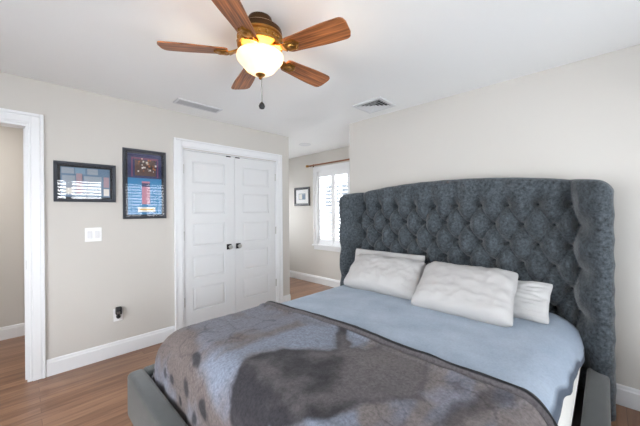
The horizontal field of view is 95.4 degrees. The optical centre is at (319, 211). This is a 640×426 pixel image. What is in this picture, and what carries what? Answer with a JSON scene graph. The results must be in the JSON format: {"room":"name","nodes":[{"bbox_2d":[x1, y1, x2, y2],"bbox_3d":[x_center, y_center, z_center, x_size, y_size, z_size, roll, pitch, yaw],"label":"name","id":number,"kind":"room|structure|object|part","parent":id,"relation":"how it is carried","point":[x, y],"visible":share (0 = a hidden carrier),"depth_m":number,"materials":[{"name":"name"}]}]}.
{"room":"bedroom","nodes":[
{"label":"bedroom","id":0,"kind":"room"},
{"bbox_2d":[0,126,24,326],"bbox_3d":[-3.710,0.159,2.886,0.100,2.440,1.720,0,0,44],"label":"wall","id":1,"kind":"structure","parent":0,"point":[12,289],"depth_m":3.17,"materials":[{"name":"grey paint"}]},
{"bbox_2d":[0,323,24,340],"bbox_3d":[-3.701,1.310,2.802,0.016,0.137,1.600,0,0,44],"label":"baseboard","id":2,"kind":"structure","parent":1,"relation":"attached to","point":[17,330],"depth_m":3.16,"materials":[{"name":"white wood"}]},
{"bbox_2d":[0,72,289,359],"bbox_3d":[-1.939,0.144,2.834,0.120,2.440,4.127,0,0,44],"label":"wall","id":3,"kind":"structure","parent":0,"point":[131,268],"depth_m":2.70,"materials":[{"name":"grey paint"}]},
{"bbox_2d":[0,108,45,381],"bbox_3d":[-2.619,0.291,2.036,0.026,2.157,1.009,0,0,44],"label":"trim","id":4,"kind":"structure","parent":3,"relation":"attached to","point":[36,127],"depth_m":2.36,"materials":[{"name":"white wood"}]},
{"bbox_2d":[53,160,115,201],"bbox_3d":[-2.078,-0.256,2.590,0.027,0.345,0.434,0,0,44],"label":"picture","id":5,"kind":"object","parent":3,"relation":"attached to","point":[72,181],"visible":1,"depth_m":2.58,"materials":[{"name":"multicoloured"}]},
{"bbox_2d":[61,167,73,173],"bbox_3d":[-2.171,-0.352,2.507,0.001,0.051,0.083,0,0,44],"label":"photo","id":6,"kind":"object","parent":5,"relation":"attached to","point":[64,170],"depth_m":2.51,"materials":[{"name":"grey"}]},
{"bbox_2d":[62,175,74,194],"bbox_3d":[-2.166,-0.227,2.510,0.001,0.170,0.086,0,0,44],"label":"photo","id":7,"kind":"object","parent":5,"relation":"attached to","point":[68,181],"depth_m":2.51,"materials":[{"name":"grey paper"}]},
{"bbox_2d":[66,188,71,193],"bbox_3d":[-2.163,-0.178,2.510,0.001,0.051,0.042,0,0,44],"label":"photo","id":8,"kind":"object","parent":5,"relation":"attached to","point":[68,190],"depth_m":2.51,"materials":[{"name":"white paper"}]},
{"bbox_2d":[76,173,81,193],"bbox_3d":[-2.116,-0.242,2.560,0.001,0.180,0.042,0,0,44],"label":"photo","id":9,"kind":"object","parent":5,"relation":"attached to","point":[78,175],"depth_m":2.56,"materials":[{"name":"red"}]},
{"bbox_2d":[75,168,84,173],"bbox_3d":[-2.113,-0.353,2.566,0.001,0.051,0.069,0,0,44],"label":"photo","id":10,"kind":"object","parent":5,"relation":"attached to","point":[77,170],"depth_m":2.56,"materials":[{"name":"blue paper"}]},
{"bbox_2d":[60,166,109,197],"bbox_3d":[-2.084,-0.256,2.596,0.001,0.257,0.346,0,0,44],"label":"print","id":11,"kind":"object","parent":5,"relation":"attached to","point":[75,181],"depth_m":2.59,"materials":[{"name":"multicoloured paper"}]},
{"bbox_2d":[87,169,97,174],"bbox_3d":[-2.052,-0.353,2.627,0.001,0.051,0.076,0,0,44],"label":"photo","id":12,"kind":"object","parent":5,"relation":"attached to","point":[89,171],"depth_m":2.63,"materials":[{"name":"grey"}]},
{"bbox_2d":[84,176,101,195],"bbox_3d":[-2.049,-0.228,2.628,0.001,0.170,0.128,0,0,44],"label":"photo","id":13,"kind":"object","parent":5,"relation":"attached to","point":[92,184],"depth_m":2.63,"materials":[{"name":"grey paper"}]},
{"bbox_2d":[99,170,108,175],"bbox_3d":[-1.993,-0.354,2.688,0.001,0.051,0.073,0,0,44],"label":"photo","id":14,"kind":"object","parent":5,"relation":"attached to","point":[101,172],"depth_m":2.69,"materials":[{"name":"blue paper"}]},
{"bbox_2d":[104,189,108,195],"bbox_3d":[-1.979,-0.173,2.698,0.001,0.064,0.042,0,0,44],"label":"photo","id":15,"kind":"object","parent":5,"relation":"attached to","point":[106,191],"depth_m":2.70,"materials":[{"name":"white paper"}]},
{"bbox_2d":[104,177,108,187],"bbox_3d":[-1.980,-0.265,2.698,0.001,0.095,0.042,0,0,44],"label":"photo","id":16,"kind":"object","parent":5,"relation":"on","point":[106,179],"depth_m":2.70,"materials":[{"name":"red"}]},
{"bbox_2d":[85,227,101,241],"bbox_3d":[-2.047,0.211,2.631,0.010,0.124,0.122,0,0,44],"label":"light switch","id":17,"kind":"object","parent":3,"relation":"attached to","point":[91,234],"visible":1,"depth_m":2.63,"materials":[{"name":"white plastic"}]},
{"bbox_2d":[46,325,174,376],"bbox_3d":[-1.907,1.295,2.760,0.016,0.137,1.003,0,0,44],"label":"baseboard","id":18,"kind":"structure","parent":3,"relation":"attached to","point":[67,362],"depth_m":2.67,"materials":[{"name":"white wood"}]},
{"bbox_2d":[113,307,122,321],"bbox_3d":[-1.913,0.979,2.760,0.009,0.120,0.074,0,0,44],"label":"wall outlet","id":19,"kind":"object","parent":3,"relation":"attached to","point":[114,314],"visible":0.54,"depth_m":2.74,"materials":[{"name":"white plastic"}]},
{"bbox_2d":[115,306,121,318],"bbox_3d":[-1.895,0.955,2.742,0.043,0.108,0.048,0,0,44],"label":"plug adapter","id":20,"kind":"object","parent":19,"relation":"attached to","point":[118,310],"visible":1,"depth_m":2.73,"materials":[{"name":"black plastic"}]},
{"bbox_2d":[122,147,166,218],"bbox_3d":[-1.752,-0.270,2.922,0.027,0.687,0.384,0,0,44],"label":"picture","id":21,"kind":"object","parent":3,"relation":"attached to","point":[143,171],"visible":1,"depth_m":2.92,"materials":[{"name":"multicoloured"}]},
{"bbox_2d":[127,152,160,178],"bbox_3d":[-1.759,-0.451,2.928,0.001,0.241,0.300,0,0,44],"label":"print","id":22,"kind":"object","parent":21,"relation":"attached to","point":[140,165],"depth_m":2.92,"materials":[{"name":"purple"}]},
{"bbox_2d":[127,157,161,214],"bbox_3d":[-1.758,-0.270,2.928,0.001,0.603,0.300,0,0,44],"label":"print","id":23,"kind":"object","parent":21,"relation":"attached to","point":[144,174],"depth_m":2.92,"materials":[{"name":"blue"}]},
{"bbox_2d":[133,159,156,178],"bbox_3d":[-1.759,-0.424,2.927,0.001,0.187,0.216,0,0,44],"label":"print","id":24,"kind":"object","parent":21,"relation":"attached to","point":[142,168],"depth_m":2.92,"materials":[{"name":"brown paper"}]},
{"bbox_2d":[135,159,155,176],"bbox_3d":[-1.756,-0.433,2.929,0.001,0.157,0.186,0,0,44],"label":"photo","id":25,"kind":"object","parent":21,"relation":"attached to","point":[143,167],"depth_m":2.93,"materials":[{"name":"brown paper"}]},
{"bbox_2d":[183,150,235,326],"bbox_3d":[-1.275,0.334,3.410,0.099,2.025,0.629,0,0,44],"label":"door","id":26,"kind":"structure","parent":3,"relation":"in","point":[208,179],"depth_m":3.40,"materials":[{"name":"white paint"}]},
{"bbox_2d":[173,137,282,330],"bbox_3d":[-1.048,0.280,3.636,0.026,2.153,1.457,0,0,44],"label":"trim","id":27,"kind":"structure","parent":3,"relation":"attached to","point":[179,144],"depth_m":3.18,"materials":[{"name":"white wood"}]},
{"bbox_2d":[234,157,276,312],"bbox_3d":[-0.831,0.330,3.863,0.099,2.025,0.632,0,0,44],"label":"door","id":28,"kind":"structure","parent":3,"relation":"in","point":[254,180],"depth_m":3.85,"materials":[{"name":"white paint"}]},
{"bbox_2d":[283,294,290,301],"bbox_3d":[-0.484,1.283,4.210,0.016,0.137,0.139,0,0,44],"label":"baseboard","id":29,"kind":"structure","parent":3,"relation":"attached to","point":[286,298],"depth_m":4.21,"materials":[{"name":"white wood"}]},
{"bbox_2d":[289,146,349,280],"bbox_3d":[0.043,0.127,5.464,3.006,2.440,0.150,0,0,44],"label":"wall","id":30,"kind":"structure","parent":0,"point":[304,258],"depth_m":5.64,"materials":[{"name":"grey paint"}]},
{"bbox_2d":[294,187,309,205],"bbox_3d":[-0.360,-0.289,5.731,0.442,0.361,0.027,0,0,44],"label":"picture","id":31,"kind":"object","parent":30,"relation":"attached to","point":[302,194],"visible":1,"depth_m":5.73,"materials":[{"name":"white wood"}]},
{"bbox_2d":[290,270,339,287],"bbox_3d":[-0.005,1.279,5.404,3.006,0.137,0.016,0,0,44],"label":"baseboard","id":32,"kind":"structure","parent":30,"relation":"attached to","point":[334,283],"depth_m":5.47,"materials":[{"name":"white wood"}]},
{"bbox_2d":[306,158,349,167],"bbox_3d":[0.184,-0.860,5.135,1.212,0.059,0.108,0,0,44],"label":"curtain rod","id":33,"kind":"object","parent":30,"relation":"attached to","point":[313,165],"visible":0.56,"depth_m":5.14,"materials":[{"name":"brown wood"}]},
{"bbox_2d":[312,162,349,251],"bbox_3d":[0.263,-0.060,5.197,1.005,1.540,0.180,0,0,44],"label":"window","id":34,"kind":"structure","parent":30,"relation":"attached to","point":[332,170],"depth_m":5.28,"materials":[{"name":"white wood"}]},
{"bbox_3d":[0.086,-0.063,5.285,0.012,1.084,0.008,0,0,44],"label":"tilt rod","id":35,"kind":"part","parent":34,"relation":"part of","materials":[{"name":"white wood"}]},
{"bbox_3d":[0.113,-0.064,5.312,0.370,1.314,0.030,0,0,44],"label":"shutter panel","id":36,"kind":"part","parent":34,"relation":"part of","materials":[{"name":"white"}]},
{"bbox_3d":[0.223,0.661,5.151,1.005,0.098,0.050,0,0,44],"label":"sill","id":37,"kind":"part","parent":34,"relation":"part of","materials":[{"name":"white wood"}]},
{"bbox_3d":[0.310,-0.065,5.246,0.785,1.350,0.045,0,0,44],"label":"sash","id":38,"kind":"part","parent":34,"relation":"part of","materials":[{"name":"white"}]},
{"bbox_3d":[0.380,-0.066,5.050,0.370,1.314,0.030,0,0,44],"label":"shutter panel","id":39,"kind":"part","parent":34,"relation":"part of","materials":[{"name":"white"}]},
{"bbox_2d":[0,0,639,158],"bbox_3d":[-0.685,-1.137,2.382,6.500,0.100,5.454,0,0,44],"label":"ceiling","id":40,"kind":"structure","parent":0,"point":[405,53],"depth_m":1.97,"materials":[{"name":"white paint"}]},
{"bbox_2d":[173,98,222,112],"bbox_3d":[-1.243,-1.077,2.983,0.150,0.010,0.450,0,0,44],"label":"ceiling vent","id":41,"kind":"object","parent":40,"relation":"in","point":[180,101],"visible":1,"depth_m":2.95,"materials":[{"name":"white metal"}]},
{"bbox_2d":[157,0,350,108],"bbox_3d":[-0.312,-0.835,1.681,1.034,0.511,0.990,0,0,44],"label":"ceiling fan","id":42,"kind":"object","parent":40,"relation":"hanging from","point":[260,42],"visible":1,"depth_m":1.56,"materials":[{"name":"brown wood"}]},
{"bbox_3d":[-0.688,-0.892,1.594,0.358,0.007,0.134,-1,12,-10],"label":"blade","id":43,"kind":"part","parent":42,"relation":"part of","materials":[{"name":"brown wood"}]},
{"bbox_3d":[-0.391,-0.894,1.303,0.134,0.007,0.358,12,2,8],"label":"blade","id":44,"kind":"part","parent":42,"relation":"part of","materials":[{"name":"brown wood"}]},
{"bbox_3d":[-0.504,-0.893,1.967,0.134,0.007,0.358,-14,6,-27],"label":"blade","id":45,"kind":"part","parent":42,"relation":"part of","materials":[{"name":"brown wood"}]},
{"bbox_3d":[-0.339,-0.829,1.654,0.262,0.113,0.262,0,0,44],"label":"lamp shade","id":46,"kind":"part","parent":42,"relation":"part of","materials":[{"name":"white glass"}]},
{"bbox_3d":[-0.330,-0.599,1.652,0.036,0.041,0.036,0,0,44],"label":"chain pull","id":47,"kind":"part","parent":42,"relation":"part of","materials":[{"name":"black metal"}]},
{"bbox_3d":[-0.092,-0.897,1.907,0.358,0.007,0.134,0,-12,-46],"label":"blade","id":48,"kind":"part","parent":42,"relation":"part of","materials":[{"name":"brown wood"}]},
{"bbox_3d":[-0.022,-0.897,1.497,0.358,0.007,0.134,0,-12,26],"label":"blade","id":49,"kind":"part","parent":42,"relation":"part of","materials":[{"name":"brown wood"}]},
{"bbox_2d":[299,143,310,145],"bbox_3d":[-0.245,-1.084,4.743,0.200,0.012,0.200,0,0,44],"label":"ceiling disc","id":50,"kind":"object","parent":40,"relation":"attached to","point":[300,144],"visible":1,"depth_m":4.71,"materials":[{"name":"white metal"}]},
{"bbox_2d":[352,96,396,113],"bbox_3d":[0.560,-1.087,3.004,0.335,0.020,0.315,0,0,44],"label":"ceiling vent","id":51,"kind":"object","parent":40,"relation":"in","point":[376,104],"visible":1,"depth_m":2.99,"materials":[{"name":"white metal"}]},
{"bbox_2d":[0,277,639,425],"bbox_3d":[-0.663,1.403,2.382,6.500,0.100,5.454,0,0,44],"label":"floor","id":52,"kind":"structure","parent":0,"point":[94,394],"depth_m":2.20,"materials":[{"name":"brown wood"}]},
{"bbox_2d":[127,177,616,425],"bbox_3d":[0.399,0.533,1.930,2.223,1.622,2.404,0,0,44],"label":"upholstered bed","id":53,"kind":"object","parent":52,"relation":"on","point":[559,233],"visible":0.52,"depth_m":2.15,"materials":[{"name":"grey fabric"}]},
{"bbox_3d":[-0.428,1.156,2.595,0.104,0.280,2.010,0,0,44],"label":"rail","id":54,"kind":"part","parent":53,"relation":"part of","materials":[{"name":"grey fabric"}]},
{"bbox_3d":[-0.413,1.156,1.119,2.194,0.280,0.101,0,0,44],"label":"footboard","id":55,"kind":"part","parent":53,"relation":"part of","materials":[{"name":"grey fabric"}]},
{"bbox_3d":[1.114,0.497,2.643,2.202,1.562,0.384,0,0,44],"label":"headboard","id":56,"kind":"part","parent":53,"relation":"part of","materials":[{"name":"grey fabric"}]},
{"bbox_2d":[558,368,579,425],"bbox_3d":[0.374,0.958,1.890,1.894,0.388,1.890,0,0,44],"label":"mattress","id":57,"kind":"object","parent":53,"relation":"on","point":[565,419],"visible":0.02,"depth_m":1.32,"materials":[{"name":"white fabric"}]},
{"bbox_2d":[152,301,557,425],"bbox_3d":[-0.060,0.913,1.444,1.984,0.462,0.858,0,0,44],"label":"throw","id":58,"kind":"object","parent":57,"relation":"on","point":[270,363],"visible":0.98,"depth_m":1.27,"materials":[{"name":"grey fabric"}]},
{"bbox_2d":[281,285,584,424],"bbox_3d":[0.530,0.861,2.054,1.946,0.298,1.568,0,0,44],"label":"sheet","id":59,"kind":"object","parent":57,"relation":"on","point":[545,360],"visible":0.53,"depth_m":1.68,"materials":[{"name":"blue fabric"}]},
{"bbox_2d":[344,254,425,299],"bbox_3d":[0.581,0.580,2.676,0.797,0.321,0.359,0,0,44],"label":"pillow","id":60,"kind":"object","parent":59,"relation":"on","point":[399,277],"visible":0.92,"depth_m":2.54,"materials":[{"name":"grey fabric"}]},
{"bbox_2d":[355,248,424,261],"bbox_3d":[0.639,0.555,2.852,0.774,0.312,0.148,0,0,44],"label":"pillow","id":61,"kind":"object","parent":59,"relation":"on","point":[421,258],"visible":0.19,"depth_m":2.82,"materials":[{"name":"grey fabric"}]},
{"bbox_2d":[411,261,517,326],"bbox_3d":[1.044,0.575,2.132,0.698,0.332,0.431,0,0,44],"label":"pillow","id":62,"kind":"object","parent":59,"relation":"on","point":[478,293],"visible":0.96,"depth_m":2.00,"materials":[{"name":"grey fabric"}]},
{"bbox_2d":[513,280,552,323],"bbox_3d":[1.306,0.617,2.132,0.610,0.244,0.246,0,0,44],"label":"pillow","id":63,"kind":"object","parent":59,"relation":"on","point":[532,298],"visible":0.34,"depth_m":1.96,"materials":[{"name":"grey fabric"}]},
{"bbox_3d":[1.063,1.143,1.131,0.104,0.280,2.010,0,0,44],"label":"rail","id":64,"kind":"part","parent":53,"relation":"part of","materials":[{"name":"grey fabric"}]},
{"bbox_2d":[349,44,639,389],"bbox_3d":[1.896,0.111,2.855,3.294,2.440,0.978,0,0,44],"label":"wall","id":65,"kind":"structure","parent":0,"point":[580,119],"depth_m":2.29,"materials":[{"name":"grey paint"}]},
{"bbox_2d":[616,383,639,410],"bbox_3d":[1.558,1.266,2.500,3.294,0.137,0.016,0,0,44],"label":"baseboard","id":66,"kind":"structure","parent":65,"relation":"attached to","point":[626,396],"depth_m":1.97,"materials":[{"name":"white"}]},
{"label":"outside","id":67,"kind":"structure","parent":0,"visible":0},
{"bbox_2d":[324,182,347,239],"bbox_3d":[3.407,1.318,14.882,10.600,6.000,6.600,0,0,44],"label":"window blinds","id":68,"kind":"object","parent":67,"point":[344,185],"visible":0.03,"depth_m":13.77,"materials":[{"name":"grey wood"}]}
]}

